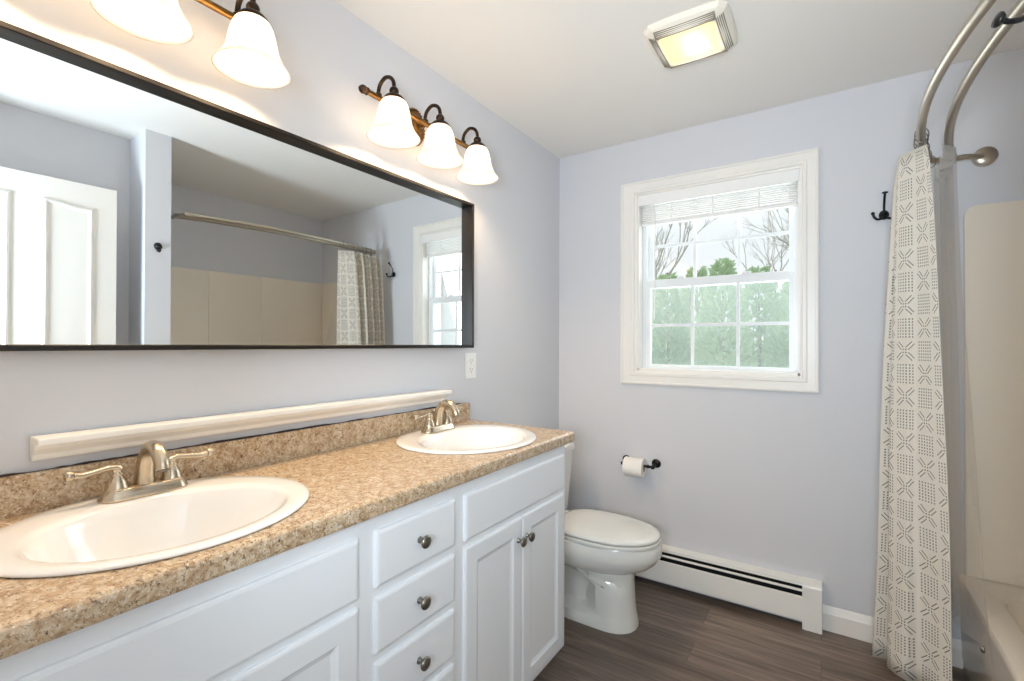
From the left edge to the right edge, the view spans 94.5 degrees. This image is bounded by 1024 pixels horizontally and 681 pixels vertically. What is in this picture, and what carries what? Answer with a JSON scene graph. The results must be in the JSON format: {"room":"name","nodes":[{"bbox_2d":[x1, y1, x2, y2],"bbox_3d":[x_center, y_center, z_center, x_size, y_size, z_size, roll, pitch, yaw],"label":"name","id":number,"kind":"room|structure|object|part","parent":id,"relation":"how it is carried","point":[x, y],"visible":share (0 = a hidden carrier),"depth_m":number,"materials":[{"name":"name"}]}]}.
{"room":"bathroom","nodes":[
{"label":"bathroom","id":0,"kind":"room"},
{"bbox_2d":[0,0,559,474],"bbox_3d":[-0.432,0.082,1.903,0.120,2.400,2.855,0,0,34],"label":"wall","id":1,"kind":"structure","parent":0,"point":[326,50],"depth_m":1.53,"materials":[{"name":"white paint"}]},
{"bbox_2d":[89,0,193,44],"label":"vanity light","id":2,"kind":"object","parent":1,"relation":"attached to","point":[157,21],"depth_m":1.06,"materials":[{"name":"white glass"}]},
{"bbox_3d":[-0.786,-0.752,1.013,0.177,0.128,0.177,0,0,34],"label":"lamp shade","id":3,"kind":"part","parent":2,"relation":"part of","materials":[{"name":"white glass"}]},
{"bbox_3d":[-0.786,-0.763,1.013,0.059,0.101,0.059,0,0,34],"label":"bulb","id":4,"kind":"part","parent":2,"relation":"part of","materials":[{"name":"white glass"}]},
{"bbox_2d":[0,403,469,519],"bbox_3d":[-0.645,0.313,1.453,0.018,0.080,1.623,0,0,34],"label":"backsplash","id":5,"kind":"structure","parent":1,"relation":"attached to","point":[32,492],"depth_m":1.25,"materials":[{"name":"stone"}]},
{"bbox_2d":[0,20,473,350],"bbox_3d":[-0.625,-0.292,1.449,0.058,0.636,1.578,0,0,34],"label":"wall mirror","id":6,"kind":"object","parent":1,"relation":"attached to","point":[138,211],"visible":1,"depth_m":1.19,"materials":[{"name":"black mirror"}]},
{"bbox_2d":[30,389,451,460],"bbox_3d":[-0.614,0.224,1.460,0.062,0.049,1.235,0,0,34],"label":"wall ledge","id":7,"kind":"object","parent":1,"relation":"attached to","point":[47,446],"visible":0.98,"depth_m":1.20,"materials":[{"name":"white paint"}]},
{"bbox_2d":[194,0,290,88],"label":"vanity light","id":8,"kind":"object","parent":1,"relation":"attached to","point":[246,53],"depth_m":1.19,"materials":[{"name":"white glass"}]},
{"bbox_3d":[-0.690,-0.870,1.225,0.106,0.082,0.032,0,0,34],"label":"arm","id":9,"kind":"part","parent":8,"relation":"part of","materials":[{"name":"brown metal"}]},
{"bbox_3d":[-0.659,-0.750,1.203,0.177,0.128,0.177,0,0,34],"label":"lamp shade","id":10,"kind":"part","parent":8,"relation":"part of","materials":[{"name":"white glass"}]},
{"bbox_3d":[-0.659,-0.761,1.204,0.059,0.101,0.059,0,0,34],"label":"bulb","id":11,"kind":"part","parent":8,"relation":"part of","materials":[{"name":"white glass"}]},
{"bbox_2d":[358,75,497,184],"bbox_3d":[-0.291,-0.797,1.801,0.226,0.234,0.635,0,0,34],"label":"vanity light","id":12,"kind":"object","parent":1,"relation":"attached to","point":[396,125],"visible":1,"depth_m":1.74,"materials":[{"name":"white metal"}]},
{"bbox_3d":[-0.429,-0.866,1.618,0.106,0.082,0.032,0,0,34],"label":"arm","id":13,"kind":"part","parent":12,"relation":"part of","materials":[{"name":"brown metal"}]},
{"bbox_3d":[-0.398,-0.746,1.597,0.177,0.128,0.177,0,0,34],"label":"lamp shade","id":14,"kind":"part","parent":12,"relation":"part of","materials":[{"name":"white glass"}]},
{"bbox_3d":[-0.398,-0.757,1.597,0.059,0.101,0.059,0,0,34],"label":"bulb","id":15,"kind":"part","parent":12,"relation":"part of","materials":[{"name":"white glass"}]},
{"bbox_3d":[-0.302,-0.864,1.809,0.106,0.082,0.032,0,0,34],"label":"arm","id":16,"kind":"part","parent":12,"relation":"part of","materials":[{"name":"brown metal"}]},
{"bbox_3d":[-0.272,-0.744,1.788,0.177,0.128,0.177,0,0,34],"label":"lamp shade","id":17,"kind":"part","parent":12,"relation":"part of","materials":[{"name":"white glass"}]},
{"bbox_3d":[-0.272,-0.755,1.788,0.059,0.101,0.059,0,0,34],"label":"bulb","id":18,"kind":"part","parent":12,"relation":"part of","materials":[{"name":"white glass"}]},
{"bbox_3d":[-0.175,-0.862,2.000,0.106,0.082,0.032,0,0,34],"label":"arm","id":19,"kind":"part","parent":12,"relation":"part of","materials":[{"name":"brown metal"}]},
{"bbox_3d":[-0.145,-0.743,1.978,0.177,0.128,0.177,0,0,34],"label":"lamp shade","id":20,"kind":"part","parent":12,"relation":"part of","materials":[{"name":"white glass"}]},
{"bbox_2d":[465,353,475,378],"bbox_3d":[-0.187,0.114,2.156,0.007,0.115,0.074,0,0,34],"label":"wall outlet","id":21,"kind":"object","parent":1,"relation":"attached to","point":[470,358],"visible":1,"depth_m":2.15,"materials":[{"name":"white plastic"}]},
{"bbox_2d":[334,0,1023,158],"bbox_3d":[0.414,-1.162,0.801,2.750,0.080,3.775,0,0,34],"label":"ceiling","id":22,"kind":"structure","parent":0,"point":[574,77],"depth_m":1.83,"materials":[{"name":"white paint"}]},
{"bbox_2d":[644,0,737,68],"bbox_3d":[0.655,-1.091,1.728,0.288,0.045,0.289,0,0,34],"label":"exhaust fan","id":23,"kind":"object","parent":22,"relation":"attached to","point":[709,29],"visible":1,"depth_m":1.68,"materials":[{"name":"white plastic"}]},
{"bbox_2d":[533,576,969,680],"bbox_3d":[0.371,1.302,0.734,2.750,0.050,3.655,0,0,34],"label":"floor","id":24,"kind":"structure","parent":0,"point":[681,634],"depth_m":1.98,"materials":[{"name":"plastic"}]},
{"bbox_2d":[0,445,564,680],"bbox_3d":[-0.430,0.835,1.302,0.539,0.886,1.604,0,0,34],"label":"vanity cabinet","id":25,"kind":"object","parent":24,"relation":"on","point":[465,581],"visible":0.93,"depth_m":1.07,"materials":[{"name":"white paint"}]},
{"bbox_3d":[-0.499,0.493,0.775,0.012,0.131,0.596,0,0,34],"label":"false drawer","id":26,"kind":"part","parent":25,"relation":"part of","materials":[{"name":"white paint"}]},
{"bbox_2d":[0,403,574,659],"bbox_3d":[-0.427,0.330,1.324,0.525,0.123,1.650,0,0,34],"label":"countertop","id":27,"kind":"structure","parent":25,"relation":"on","point":[354,472],"depth_m":1.03,"materials":[{"name":"stone"}]},
{"bbox_2d":[63,440,213,503],"bbox_3d":[-0.787,0.279,1.036,0.132,0.123,0.276,0,0,34],"label":"faucet","id":28,"kind":"object","parent":27,"relation":"on","point":[153,456],"visible":1,"depth_m":1.02,"materials":[{"name":"silver metal"}]},
{"bbox_3d":[-0.864,0.272,0.980,0.021,0.021,0.098,0,0,30],"label":"lever","id":29,"kind":"part","parent":28,"relation":"part of","materials":[{"name":"silver metal"}]},
{"bbox_3d":[-0.846,0.294,1.013,0.043,0.051,0.043,0,0,34],"label":"handle","id":30,"kind":"part","parent":28,"relation":"part of","materials":[{"name":"silver metal"}]},
{"bbox_3d":[-0.818,0.329,1.056,0.058,0.023,0.166,0,0,34],"label":"plate","id":31,"kind":"part","parent":28,"relation":"part of","materials":[{"name":"silver metal"}]},
{"bbox_3d":[-0.785,0.270,1.034,0.127,0.105,0.041,0,0,34],"label":"spout","id":32,"kind":"part","parent":28,"relation":"part of","materials":[{"name":"silver metal"}]},
{"bbox_3d":[-0.789,0.295,1.098,0.043,0.051,0.043,0,0,34],"label":"handle","id":33,"kind":"part","parent":28,"relation":"part of","materials":[{"name":"silver metal"}]},
{"bbox_3d":[-0.765,0.273,1.128,0.021,0.021,0.098,0,-1,37],"label":"lever","id":34,"kind":"part","parent":28,"relation":"part of","materials":[{"name":"silver metal"}]},
{"bbox_2d":[0,476,309,577],"bbox_3d":[-0.686,0.419,0.945,0.474,0.159,0.538,0,0,34],"label":"sink","id":35,"kind":"object","parent":27,"relation":"in","point":[85,536],"visible":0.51,"depth_m":0.97,"materials":[{"name":"white ceramic"}]},
{"bbox_2d":[413,399,463,433],"bbox_3d":[-0.254,0.287,1.815,0.132,0.123,0.276,0,0,34],"label":"faucet","id":36,"kind":"object","parent":27,"relation":"on","point":[438,423],"visible":1,"depth_m":1.80,"materials":[{"name":"silver metal"}]},
{"bbox_3d":[-0.331,0.280,1.759,0.021,0.021,0.098,0,0,30],"label":"lever","id":37,"kind":"part","parent":36,"relation":"part of","materials":[{"name":"silver metal"}]},
{"bbox_3d":[-0.313,0.302,1.793,0.043,0.051,0.043,0,0,34],"label":"handle","id":38,"kind":"part","parent":36,"relation":"part of","materials":[{"name":"silver metal"}]},
{"bbox_3d":[-0.285,0.337,1.835,0.058,0.023,0.166,0,0,34],"label":"plate","id":39,"kind":"part","parent":36,"relation":"part of","materials":[{"name":"silver metal"}]},
{"bbox_3d":[-0.252,0.278,1.814,0.127,0.105,0.041,0,0,34],"label":"spout","id":40,"kind":"part","parent":36,"relation":"part of","materials":[{"name":"silver metal"}]},
{"bbox_3d":[-0.257,0.303,1.877,0.043,0.051,0.043,0,0,34],"label":"handle","id":41,"kind":"part","parent":36,"relation":"part of","materials":[{"name":"silver metal"}]},
{"bbox_3d":[-0.233,0.281,1.907,0.021,0.021,0.098,0,-1,37],"label":"lever","id":42,"kind":"part","parent":36,"relation":"part of","materials":[{"name":"silver metal"}]},
{"bbox_2d":[396,424,536,454],"bbox_3d":[-0.160,0.427,1.722,0.484,0.159,0.536,0,0,34],"label":"sink","id":43,"kind":"object","parent":27,"relation":"in","point":[466,439],"visible":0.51,"depth_m":1.82,"materials":[{"name":"white ceramic"}]},
{"bbox_3d":[-0.417,0.868,0.897,0.012,0.581,0.296,0,0,34],"label":"door","id":44,"kind":"part","parent":25,"relation":"part of","materials":[{"name":"white paint"}]},
{"bbox_3d":[-0.234,0.791,1.174,0.012,0.126,0.270,0,0,34],"label":"drawer","id":45,"kind":"part","parent":25,"relation":"part of","materials":[{"name":"white paint"}]},
{"bbox_3d":[-0.233,0.643,1.175,0.012,0.126,0.270,0,0,34],"label":"drawer","id":46,"kind":"part","parent":25,"relation":"part of","materials":[{"name":"white paint"}]},
{"bbox_3d":[-0.232,0.493,1.176,0.012,0.127,0.270,0,0,34],"label":"drawer","id":47,"kind":"part","parent":25,"relation":"part of","materials":[{"name":"white paint"}]},
{"bbox_3d":[-0.217,0.791,1.162,0.029,0.032,0.032,0,0,34],"label":"knob","id":48,"kind":"part","parent":25,"relation":"part of","materials":[{"name":"grey metal"}]},
{"bbox_3d":[-0.216,0.643,1.163,0.029,0.032,0.032,0,0,34],"label":"knob","id":49,"kind":"part","parent":25,"relation":"part of","materials":[{"name":"grey metal"}]},
{"bbox_3d":[-0.216,0.493,1.165,0.029,0.032,0.032,0,0,34],"label":"knob","id":50,"kind":"part","parent":25,"relation":"part of","materials":[{"name":"grey metal"}]},
{"bbox_3d":[-0.235,1.018,1.173,0.012,0.284,0.270,0,0,34],"label":"drawer","id":51,"kind":"part","parent":25,"relation":"part of","materials":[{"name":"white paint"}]},
{"bbox_3d":[-0.053,0.873,1.447,0.012,0.581,0.296,0,0,34],"label":"door","id":52,"kind":"part","parent":25,"relation":"part of","materials":[{"name":"white paint"}]},
{"bbox_3d":[0.032,0.500,1.575,0.012,0.131,0.597,0,0,34],"label":"false drawer","id":53,"kind":"part","parent":25,"relation":"part of","materials":[{"name":"white paint"}]},
{"bbox_3d":[0.033,0.654,1.539,0.029,0.032,0.032,0,0,34],"label":"knob","id":54,"kind":"part","parent":25,"relation":"part of","materials":[{"name":"grey metal"}]},
{"bbox_3d":[0.061,0.654,1.582,0.029,0.032,0.032,0,0,34],"label":"knob","id":55,"kind":"part","parent":25,"relation":"part of","materials":[{"name":"grey metal"}]},
{"bbox_3d":[0.114,0.876,1.698,0.012,0.581,0.296,0,0,34],"label":"door","id":56,"kind":"part","parent":25,"relation":"part of","materials":[{"name":"white paint"}]},
{"bbox_2d":[564,442,661,633],"bbox_3d":[0.345,0.916,2.271,0.735,0.745,0.454,0,0,34],"label":"toilet","id":57,"kind":"object","parent":24,"relation":"on","point":[604,551],"visible":0.51,"depth_m":2.11,"materials":[{"name":"white ceramic"}]},
{"bbox_3d":[0.130,0.740,2.415,0.205,0.320,0.436,0,0,34],"label":"tank","id":58,"kind":"part","parent":57,"relation":"part of","materials":[{"name":"white ceramic"}]},
{"bbox_3d":[0.132,0.561,2.416,0.220,0.036,0.454,0,0,34],"label":"tank lid","id":59,"kind":"part","parent":57,"relation":"part of","materials":[{"name":"white ceramic"}]},
{"bbox_3d":[0.442,0.864,2.207,0.484,0.023,0.362,0,0,34],"label":"lid","id":60,"kind":"part","parent":57,"relation":"part of","materials":[{"name":"white plastic"}]},
{"bbox_3d":[0.443,0.888,2.205,0.487,0.018,0.364,0,0,34],"label":"seat","id":61,"kind":"part","parent":57,"relation":"part of","materials":[{"name":"white plastic"}]},
{"bbox_3d":[0.373,1.093,2.250,0.666,0.390,0.369,0,0,34],"label":"bowl","id":62,"kind":"part","parent":57,"relation":"part of","materials":[{"name":"white ceramic"}]},
{"bbox_2d":[957,573,1023,680],"bbox_3d":[1.661,1.099,1.064,0.724,0.372,1.480,0,0,34],"label":"bathtub","id":63,"kind":"object","parent":24,"relation":"on","point":[991,612],"visible":1,"depth_m":1.64,"materials":[{"name":"beige plastic"}]},
{"bbox_2d":[963,200,1023,586],"bbox_3d":[1.673,0.190,1.064,0.703,1.446,1.481,0,0,34],"label":"tub surround","id":64,"kind":"object","parent":63,"relation":"on","point":[993,233],"visible":1,"depth_m":1.81,"materials":[{"name":"beige plastic"}]},
{"bbox_2d":[559,48,1023,666],"bbox_3d":[1.437,0.092,2.232,2.630,2.400,0.200,0,0,34],"label":"wall","id":65,"kind":"structure","parent":0,"point":[786,482],"depth_m":2.18,"materials":[{"name":"blue paint"}]},
{"bbox_2d":[621,455,660,469],"bbox_3d":[0.688,0.660,2.560,0.213,0.049,0.077,0,0,34],"label":"toilet paper holder","id":66,"kind":"object","parent":65,"relation":"attached to","point":[656,463],"visible":0.61,"depth_m":2.53,"materials":[{"name":"black metal"}]},
{"bbox_2d":[622,456,646,477],"bbox_3d":[0.659,0.680,2.545,0.103,0.100,0.101,0,0,34],"label":"toilet paper roll","id":67,"kind":"object","parent":66,"relation":"hanging from","point":[631,466],"visible":0.96,"depth_m":2.51,"materials":[{"name":"white paper"}]},
{"bbox_3d":[0.757,0.660,2.514,0.049,0.049,0.077,0,0,34],"label":"post","id":68,"kind":"part","parent":66,"relation":"part of","materials":[{"name":"black metal"}]},
{"bbox_2d":[620,147,818,392],"bbox_3d":[1.054,-0.316,2.479,0.931,1.110,0.219,0,0,34],"label":"window","id":69,"kind":"structure","parent":65,"relation":"in","point":[637,241],"depth_m":2.39,"materials":[{"name":"white paint"}]},
{"bbox_2d":[638,169,799,319],"bbox_3d":[1.028,-0.454,2.424,0.763,0.682,0.070,0,0,34],"label":"window blind","id":70,"kind":"object","parent":69,"relation":"attached to","point":[781,196],"visible":1,"depth_m":2.40,"materials":[{"name":"white"}]},
{"bbox_3d":[0.850,-0.690,2.533,0.024,0.115,0.008,0,0,34],"label":"ladder cord","id":71,"kind":"part","parent":70,"relation":"part of","materials":[{"name":"white fabric"}]},
{"bbox_3d":[1.025,-0.690,2.417,0.024,0.115,0.008,0,0,34],"label":"ladder cord","id":72,"kind":"part","parent":70,"relation":"part of","materials":[{"name":"white fabric"}]},
{"bbox_3d":[1.038,-0.643,2.442,0.740,0.015,0.028,0,0,34],"label":"rail","id":73,"kind":"part","parent":70,"relation":"part of","materials":[{"name":"white plastic"}]},
{"bbox_3d":[1.200,-0.691,2.301,0.024,0.115,0.008,0,0,34],"label":"ladder cord","id":74,"kind":"part","parent":70,"relation":"part of","materials":[{"name":"white fabric"}]},
{"bbox_2d":[651,283,788,366],"bbox_3d":[1.059,-0.079,2.467,0.667,0.424,0.008,0,0,34],"label":"grille","id":75,"kind":"object","parent":69,"relation":"attached to","point":[667,285],"depth_m":2.51,"materials":[{"name":"white plastic"}]},
{"bbox_3d":[1.053,-0.092,2.466,0.732,0.486,0.032,0,0,34],"label":"sash","id":76,"kind":"part","parent":69,"relation":"part of","materials":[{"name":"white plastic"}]},
{"bbox_3d":[1.075,-0.540,2.500,0.732,0.495,0.028,0,0,34],"label":"sash","id":77,"kind":"part","parent":69,"relation":"part of","materials":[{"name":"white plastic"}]},
{"bbox_2d":[655,214,788,276],"bbox_3d":[1.081,-0.543,2.498,0.661,0.418,0.008,0,0,34],"label":"grille","id":78,"kind":"object","parent":69,"relation":"attached to","point":[739,237],"depth_m":2.48,"materials":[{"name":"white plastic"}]},
{"bbox_2d":[635,544,821,634],"bbox_3d":[0.822,1.186,2.471,1.335,0.212,0.061,0,0,34],"label":"baseboard heater","id":79,"kind":"object","parent":65,"relation":"attached to","point":[796,597],"visible":0.56,"depth_m":2.27,"materials":[{"name":"white metal"}]},
{"bbox_2d":[662,544,802,585],"bbox_3d":[0.808,1.094,2.489,1.238,0.022,0.046,0,0,34],"label":"hood","id":80,"kind":"object","parent":79,"relation":"attached to","point":[735,565],"depth_m":2.30,"materials":[{"name":"white metal"}]},
{"bbox_2d":[871,191,890,220],"bbox_3d":[1.568,-0.566,1.993,0.093,0.117,0.062,0,0,34],"label":"coat hook","id":81,"kind":"object","parent":65,"relation":"attached to","point":[884,214],"visible":0.81,"depth_m":2.00,"materials":[{"name":"black metal"}]},
{"bbox_3d":[1.580,-0.535,2.011,0.036,0.041,0.018,0,0,34],"label":"plate","id":82,"kind":"part","parent":81,"relation":"part of","materials":[{"name":"black metal"}]},
{"bbox_2d":[823,605,962,668],"bbox_3d":[1.584,1.238,1.994,0.462,0.106,0.014,0,0,34],"label":"baseboard","id":83,"kind":"structure","parent":65,"relation":"attached to","point":[854,625],"depth_m":2.05,"materials":[{"name":"white paint"}]},
{"bbox_2d":[916,0,1023,166],"bbox_3d":[1.334,-0.720,1.298,0.311,0.072,1.482,0,0,34],"label":"curtain rod","id":84,"kind":"object","parent":65,"relation":"attached to","point":[984,156],"visible":0.89,"depth_m":1.30,"materials":[{"name":"silver metal"}]},
{"bbox_2d":[872,128,951,680],"bbox_3d":[1.488,0.247,1.785,0.220,1.961,0.418,0,0,34],"label":"shower curtain","id":85,"kind":"object","parent":84,"relation":"hanging from","point":[912,631],"visible":0.98,"depth_m":1.69,"materials":[{"name":"fabric"}]},
{"bbox_3d":[1.252,-0.720,1.353,0.113,0.025,1.324,0,0,34],"label":"rod","id":86,"kind":"part","parent":84,"relation":"part of","materials":[{"name":"silver metal"}]},
{"bbox_3d":[1.314,-0.720,1.312,0.111,0.025,1.364,0,0,34],"label":"rod","id":87,"kind":"part","parent":84,"relation":"part of","materials":[{"name":"silver metal"}]},
{"bbox_3d":[1.162,0.078,0.444,0.870,2.400,0.117,0,0,34],"label":"wall partition","id":88,"kind":"structure","parent":0,"visible":0},
{"bbox_2d":[991,11,1023,27],"bbox_3d":[0.766,-0.503,0.697,0.085,0.063,0.036,0,0,12],"label":"robe hook","id":89,"kind":"object","parent":88,"relation":"attached to","point":[1000,18],"visible":1,"depth_m":0.71,"materials":[{"name":"black metal"}]},
{"label":"outside","id":90,"kind":"structure","parent":0,"visible":0},
{"bbox_3d":[8.005,2.645,12.697,30.000,0.100,21.945,0,0,34],"label":"ground","id":91,"kind":"structure","parent":90,"visible":0},
{"bbox_2d":[652,278,666,364],"bbox_3d":[2.949,0.449,10.524,1.185,4.219,1.166,0,0,34],"label":"evergreen tree","id":92,"kind":"object","parent":91,"relation":"on","point":[662,357],"visible":0.02,"depth_m":10.31,"materials":[{"name":"green plant"}]},
{"bbox_2d":[652,272,695,364],"bbox_3d":[2.832,0.653,8.621,1.077,3.783,1.091,0,0,34],"label":"evergreen tree","id":93,"kind":"object","parent":91,"relation":"on","point":[681,344],"visible":0.33,"depth_m":8.42,"materials":[{"name":"green plant"}]},
{"bbox_2d":[655,217,718,278],"bbox_3d":[3.437,-1.471,13.488,5.606,8.118,4.002,1,0,-34],"label":"bare tree","id":94,"kind":"object","parent":91,"relation":"on","point":[680,223],"visible":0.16,"depth_m":14.21,"materials":[{"name":"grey plant"}]},
{"bbox_2d":[669,265,725,365],"bbox_3d":[3.786,0.497,9.714,1.221,4.118,1.188,0,0,34],"label":"evergreen tree","id":95,"kind":"object","parent":91,"relation":"on","point":[702,272],"visible":0.06,"depth_m":9.58,"materials":[{"name":"green plant"}]},
{"bbox_2d":[690,257,757,366],"bbox_3d":[3.402,0.607,7.635,1.063,3.867,1.085,0,0,34],"label":"evergreen tree","id":96,"kind":"object","parent":91,"relation":"on","point":[708,342],"visible":0.3,"depth_m":7.48,"materials":[{"name":"green plant"}]},
{"bbox_2d":[720,216,788,310],"bbox_3d":[12.210,-1.584,21.353,5.126,8.520,3.872,0,0,34],"label":"bare tree","id":97,"kind":"object","parent":91,"relation":"on","point":[785,236],"visible":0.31,"depth_m":21.46,"materials":[{"name":"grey plant"}]},
{"bbox_2d":[728,264,788,366],"bbox_3d":[4.649,0.555,8.930,1.167,3.999,1.180,0,0,-30],"label":"evergreen tree","id":98,"kind":"object","parent":91,"relation":"on","point":[768,288],"visible":0.14,"depth_m":8.72,"materials":[{"name":"green plant"}]},
{"bbox_2d":[735,208,788,249],"bbox_3d":[8.325,-1.309,11.574,5.622,7.816,4.058,0,0,34],"label":"bare tree","id":99,"kind":"object","parent":91,"relation":"on","point":[787,210],"visible":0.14,"depth_m":12.77,"materials":[{"name":"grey plant"}]},
{"bbox_2d":[760,281,788,367],"bbox_3d":[4.394,0.746,7.274,1.075,3.592,1.080,0,0,34],"label":"evergreen tree","id":100,"kind":"object","parent":91,"relation":"on","point":[779,345],"visible":0.13,"depth_m":7.28,"materials":[{"name":"green plant"}]}
]}

